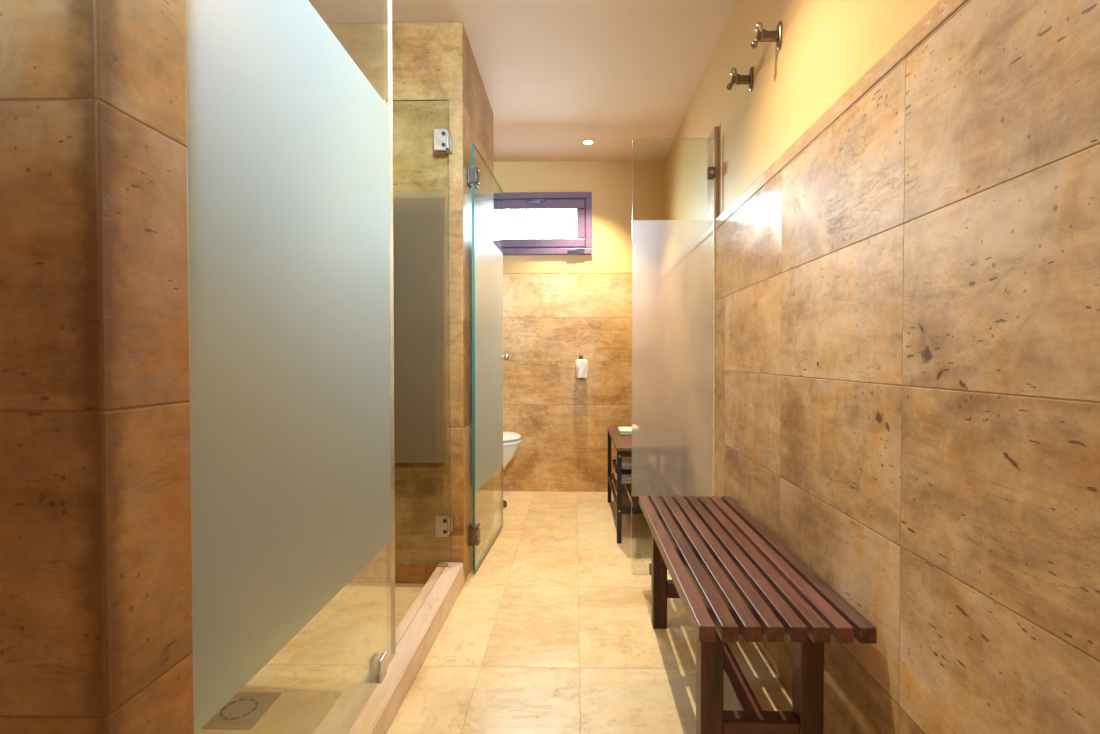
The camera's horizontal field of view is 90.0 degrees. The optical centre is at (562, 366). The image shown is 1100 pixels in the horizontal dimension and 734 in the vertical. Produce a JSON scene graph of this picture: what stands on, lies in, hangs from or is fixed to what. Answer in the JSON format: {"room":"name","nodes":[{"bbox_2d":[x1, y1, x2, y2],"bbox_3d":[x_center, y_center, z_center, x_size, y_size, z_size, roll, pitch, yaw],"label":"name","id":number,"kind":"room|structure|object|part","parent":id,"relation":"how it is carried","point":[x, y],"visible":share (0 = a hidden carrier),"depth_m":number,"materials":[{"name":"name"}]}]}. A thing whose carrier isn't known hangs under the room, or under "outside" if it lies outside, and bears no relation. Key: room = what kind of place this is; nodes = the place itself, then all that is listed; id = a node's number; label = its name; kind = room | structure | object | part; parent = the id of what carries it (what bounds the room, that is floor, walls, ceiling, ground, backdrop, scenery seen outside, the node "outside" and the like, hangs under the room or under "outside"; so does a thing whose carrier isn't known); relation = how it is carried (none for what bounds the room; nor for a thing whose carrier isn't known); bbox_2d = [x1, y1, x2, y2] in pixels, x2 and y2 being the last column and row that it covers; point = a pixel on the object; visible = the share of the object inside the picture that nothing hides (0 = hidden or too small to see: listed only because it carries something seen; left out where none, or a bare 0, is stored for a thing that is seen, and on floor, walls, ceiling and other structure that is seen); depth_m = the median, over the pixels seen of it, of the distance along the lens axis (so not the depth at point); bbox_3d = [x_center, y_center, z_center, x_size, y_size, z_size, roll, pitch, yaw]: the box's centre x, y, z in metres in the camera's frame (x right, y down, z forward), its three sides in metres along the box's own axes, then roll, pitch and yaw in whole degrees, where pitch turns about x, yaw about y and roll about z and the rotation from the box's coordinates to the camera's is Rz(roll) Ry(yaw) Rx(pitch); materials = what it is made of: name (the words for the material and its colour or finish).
{"room":"shower room","nodes":[
{"label":"shower room","id":0,"kind":"room"},
{"bbox_2d":[0,0,193,733],"bbox_3d":[-0.861,-0.228,0.631,0.784,2.334,0.131,0,1,1],"label":"wall","id":1,"kind":"structure","parent":0,"point":[96,609],"depth_m":0.57,"materials":[{"name":"brown stone"}]},
{"bbox_2d":[326,22,493,583],"bbox_3d":[-0.803,-0.264,2.721,0.804,2.334,0.858,0,1,1],"label":"wall","id":2,"kind":"structure","parent":0,"point":[431,60],"depth_m":2.29,"materials":[{"name":"beige tile"}]},
{"bbox_2d":[327,562,463,733],"bbox_3d":[-0.480,0.877,1.506,0.104,0.095,1.593,0,1,1],"label":"shower curb","id":3,"kind":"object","parent":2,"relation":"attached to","point":[419,628],"depth_m":1.63,"materials":[{"name":"stone"}]},
{"bbox_2d":[185,0,395,733],"bbox_3d":[-0.498,-0.115,1.130,0.032,1.900,0.874,0,1,1],"label":"screen","id":4,"kind":"object","parent":3,"relation":"on","point":[290,144],"visible":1,"depth_m":0.97,"materials":[{"name":"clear glass"}]},
{"bbox_3d":[-0.497,-0.115,1.130,0.013,1.898,0.874,0,1,1],"label":"glass pane","id":5,"kind":"part","parent":4,"relation":"part of","materials":[{"name":"clear glass"}]},
{"bbox_2d":[371,99,453,561],"bbox_3d":[-0.771,-0.140,2.255,0.636,1.865,0.075,0,1,1],"label":"shower door","id":6,"kind":"structure","parent":2,"relation":"attached to","point":[419,217],"depth_m":2.22,"materials":[{"name":"clear glass"}]},
{"bbox_2d":[467,143,508,571],"bbox_3d":[-0.354,-0.041,2.709,0.082,1.856,0.678,0,1,3],"label":"door","id":7,"kind":"structure","parent":2,"relation":"in","point":[487,320],"depth_m":2.60,"materials":[{"name":"clear glass"}]},
{"bbox_2d":[196,491,791,733],"bbox_3d":[-0.296,0.965,1.460,2.066,0.079,5.088,0,1,1],"label":"floor","id":8,"kind":"structure","parent":0,"point":[552,632],"depth_m":1.78,"materials":[{"name":"beige tile"}]},
{"bbox_2d":[201,692,281,728],"bbox_3d":[-0.871,0.922,1.481,0.152,0.004,0.152,0,1,1],"label":"floor drain","id":9,"kind":"object","parent":8,"relation":"on","point":[244,709],"visible":0.86,"depth_m":1.47,"materials":[{"name":"metal"}]},
{"bbox_2d":[494,431,520,478],"bbox_3d":[-0.658,0.503,3.532,0.788,0.771,0.412,0,1,1],"label":"toilet","id":10,"kind":"object","parent":8,"relation":"on","point":[511,440],"visible":0.16,"depth_m":3.44,"materials":[{"name":"white ceramic"}]},
{"bbox_3d":[-0.593,0.689,3.534,0.633,0.399,0.364,0,1,1],"label":"bowl","id":11,"kind":"part","parent":10,"relation":"part of","materials":[{"name":"white ceramic"}]},
{"bbox_3d":[-0.546,0.476,3.529,0.562,0.023,0.367,0,1,1],"label":"seat","id":12,"kind":"part","parent":10,"relation":"part of","materials":[{"name":"white plastic"}]},
{"bbox_3d":[-0.546,0.442,3.529,0.562,0.031,0.364,0,1,1],"label":"lid","id":13,"kind":"part","parent":10,"relation":"part of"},
{"bbox_2d":[607,427,685,543],"bbox_3d":[0.470,0.649,3.208,0.370,0.491,0.823,0,1,1],"label":"side table","id":14,"kind":"object","parent":8,"relation":"on","point":[622,443],"visible":0.41,"depth_m":2.88,"materials":[{"name":"brown wood"}]},
{"bbox_3d":[0.308,0.651,3.610,0.024,0.473,0.024,0,1,1],"label":"leg","id":15,"kind":"part","parent":14,"relation":"part of","materials":[{"name":"black paint"}]},
{"bbox_3d":[0.298,0.727,3.213,0.016,0.022,0.770,0,1,1],"label":"rail","id":16,"kind":"part","parent":14,"relation":"part of","materials":[{"name":"black metal"}]},
{"bbox_3d":[0.290,0.665,2.815,0.024,0.473,0.024,0,1,1],"label":"leg","id":17,"kind":"part","parent":14,"relation":"part of","materials":[{"name":"black paint"}]},
{"bbox_2d":[614,470,631,483],"bbox_3d":[0.432,0.664,3.416,0.214,0.064,0.309,0,1,1],"label":"folded towel","id":18,"kind":"object","parent":14,"relation":"on","point":[626,478],"visible":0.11,"depth_m":3.27,"materials":[{"name":"white fabric"}]},
{"bbox_2d":[612,459,631,473],"bbox_3d":[0.435,0.615,3.406,0.234,0.026,0.317,0,1,1],"label":"tray","id":19,"kind":"object","parent":18,"relation":"on","point":[624,471],"visible":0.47,"depth_m":3.25,"materials":[{"name":"black paint"}]},
{"bbox_2d":[615,456,631,468],"bbox_3d":[0.431,0.595,3.407,0.203,0.053,0.277,0,1,1],"label":"folded towel","id":20,"kind":"object","parent":19,"relation":"in","point":[626,461],"visible":0.19,"depth_m":3.30,"materials":[{"name":"white fabric"}]},
{"bbox_2d":[618,427,631,434],"bbox_3d":[0.406,0.387,3.340,0.131,0.028,0.190,0,1,1],"label":"folded hand towel","id":21,"kind":"object","parent":14,"relation":"on","point":[622,430],"visible":0.54,"depth_m":3.26,"materials":[{"name":"white fabric"}]},
{"bbox_3d":[0.461,0.735,2.812,0.316,0.033,0.016,0,1,1],"label":"rail","id":22,"kind":"part","parent":14,"relation":"part of","materials":[{"name":"black metal"}]},
{"bbox_2d":[611,473,673,506],"bbox_3d":[0.469,0.705,3.209,0.321,0.011,0.776,0,1,1],"label":"shelf","id":23,"kind":"object","parent":14,"relation":"attached to","point":[626,502],"depth_m":3.01,"materials":[{"name":"brown wood"}]},
{"bbox_2d":[639,496,876,733],"bbox_3d":[0.454,0.712,1.596,0.347,0.421,1.025,0,1,1],"label":"slatted bench","id":24,"kind":"object","parent":8,"relation":"on","point":[731,577],"visible":1,"depth_m":1.24,"materials":[{"name":"red wood"}]},
{"bbox_3d":[0.342,0.722,1.946,0.050,0.388,0.049,0,1,1],"label":"leg","id":25,"kind":"part","parent":24,"relation":"part of","materials":[{"name":"red wood"}]},
{"bbox_3d":[0.450,0.785,1.944,0.165,0.050,0.044,0,1,1],"label":"rail","id":26,"kind":"part","parent":24,"relation":"part of","materials":[{"name":"red wood"}]},
{"bbox_3d":[0.326,0.735,1.218,0.050,0.388,0.049,0,1,1],"label":"leg","id":27,"kind":"part","parent":24,"relation":"part of","materials":[{"name":"red wood"}]},
{"bbox_3d":[0.433,0.797,1.216,0.165,0.050,0.044,0,1,1],"label":"rail","id":28,"kind":"part","parent":24,"relation":"part of","materials":[{"name":"red wood"}]},
{"bbox_3d":[0.541,0.735,1.213,0.050,0.388,0.049,0,1,1],"label":"leg","id":29,"kind":"part","parent":24,"relation":"part of","materials":[{"name":"red wood"}]},
{"bbox_2d":[309,0,736,161],"bbox_3d":[-0.296,-1.448,1.418,2.066,0.079,5.088,0,1,1],"label":"ceiling","id":30,"kind":"structure","parent":0,"point":[556,75],"depth_m":2.56,"materials":[{"name":"white paint"}]},
{"bbox_2d":[582,139,594,144],"bbox_3d":[0.165,-1.441,3.528,0.086,0.007,0.086,0,1,1],"label":"recessed light","id":31,"kind":"object","parent":30,"relation":"in","point":[586,141],"visible":1,"depth_m":3.52,"materials":[{"name":"white paint"}]},
{"bbox_2d":[493,160,663,491],"bbox_3d":[-0.231,-0.285,3.934,1.892,2.334,0.095,0,1,1],"label":"wall","id":32,"kind":"structure","parent":0,"point":[558,309],"depth_m":3.88,"materials":[{"name":"tile"}]},
{"bbox_2d":[493,192,591,254],"bbox_3d":[-0.227,-1.010,3.884,0.869,0.435,0.075,0,1,1],"label":"window","id":33,"kind":"structure","parent":32,"relation":"in","point":[581,202],"depth_m":3.87,"materials":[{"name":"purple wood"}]},
{"bbox_2d":[664,0,1099,733],"bbox_3d":[0.696,-0.241,1.416,0.115,2.334,5.088,0,1,1],"label":"wall","id":34,"kind":"structure","parent":0,"point":[907,311],"depth_m":0.95,"materials":[{"name":"stone"}]},
{"bbox_2d":[631,138,715,574],"bbox_3d":[0.481,-0.038,2.391,0.357,1.893,0.031,0,1,1],"label":"glass wall","id":35,"kind":"structure","parent":34,"relation":"attached to","point":[673,261],"depth_m":2.39,"materials":[{"name":"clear glass"}]},
{"bbox_2d":[707,126,718,220],"bbox_3d":[0.672,-0.843,2.457,0.020,0.409,0.127,0,1,1],"label":"trim","id":36,"kind":"structure","parent":34,"relation":"attached to","point":[715,132],"depth_m":2.42,"materials":[{"name":"stone"}]},
{"bbox_2d":[726,67,752,91],"bbox_3d":[0.625,-1.019,1.948,0.089,0.082,0.035,0,1,1],"label":"coat hook","id":37,"kind":"object","parent":34,"relation":"attached to","point":[737,79],"visible":1,"depth_m":1.94,"materials":[{"name":"silver metal"}]},
{"bbox_3d":[0.631,-1.019,1.948,0.063,0.033,0.017,0,1,1],"label":"arm","id":38,"kind":"part","parent":37,"relation":"part of","materials":[{"name":"silver metal"}]},
{"bbox_3d":[0.666,-1.019,1.947,0.007,0.082,0.035,0,1,1],"label":"wall plate","id":39,"kind":"part","parent":37,"relation":"part of","materials":[{"name":"silver metal"}]},
{"bbox_2d":[751,21,781,49],"bbox_3d":[0.619,-1.011,1.679,0.089,0.082,0.035,0,1,1],"label":"coat hook","id":40,"kind":"object","parent":34,"relation":"attached to","point":[763,35],"visible":1,"depth_m":1.67,"materials":[{"name":"silver metal"}]},
{"bbox_3d":[0.625,-1.012,1.679,0.063,0.033,0.017,0,1,1],"label":"arm","id":41,"kind":"part","parent":40,"relation":"part of","materials":[{"name":"silver metal"}]},
{"bbox_3d":[0.660,-1.011,1.678,0.007,0.082,0.035,0,1,1],"label":"wall plate","id":42,"kind":"part","parent":40,"relation":"part of","materials":[{"name":"silver metal"}]},
{"bbox_2d":[713,0,967,231],"bbox_3d":[0.647,-0.598,1.403,0.021,0.043,4.914,0,1,1],"label":"trim","id":43,"kind":"structure","parent":34,"relation":"attached to","point":[941,10],"depth_m":1.17,"materials":[{"name":"stone"}]},
{"bbox_3d":[0.136,0.000,3.848,0.041,0.173,0.069,0,1,1],"label":"holder","id":44,"kind":"object","parent":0,"visible":0},
{"bbox_2d":[575,359,587,377],"bbox_3d":[0.134,0.013,3.827,0.090,0.134,0.098,0,1,1],"label":"toilet roll","id":45,"kind":"object","parent":44,"relation":"hanging from","point":[581,365],"visible":1,"depth_m":3.79,"materials":[{"name":"paper"}]}
]}

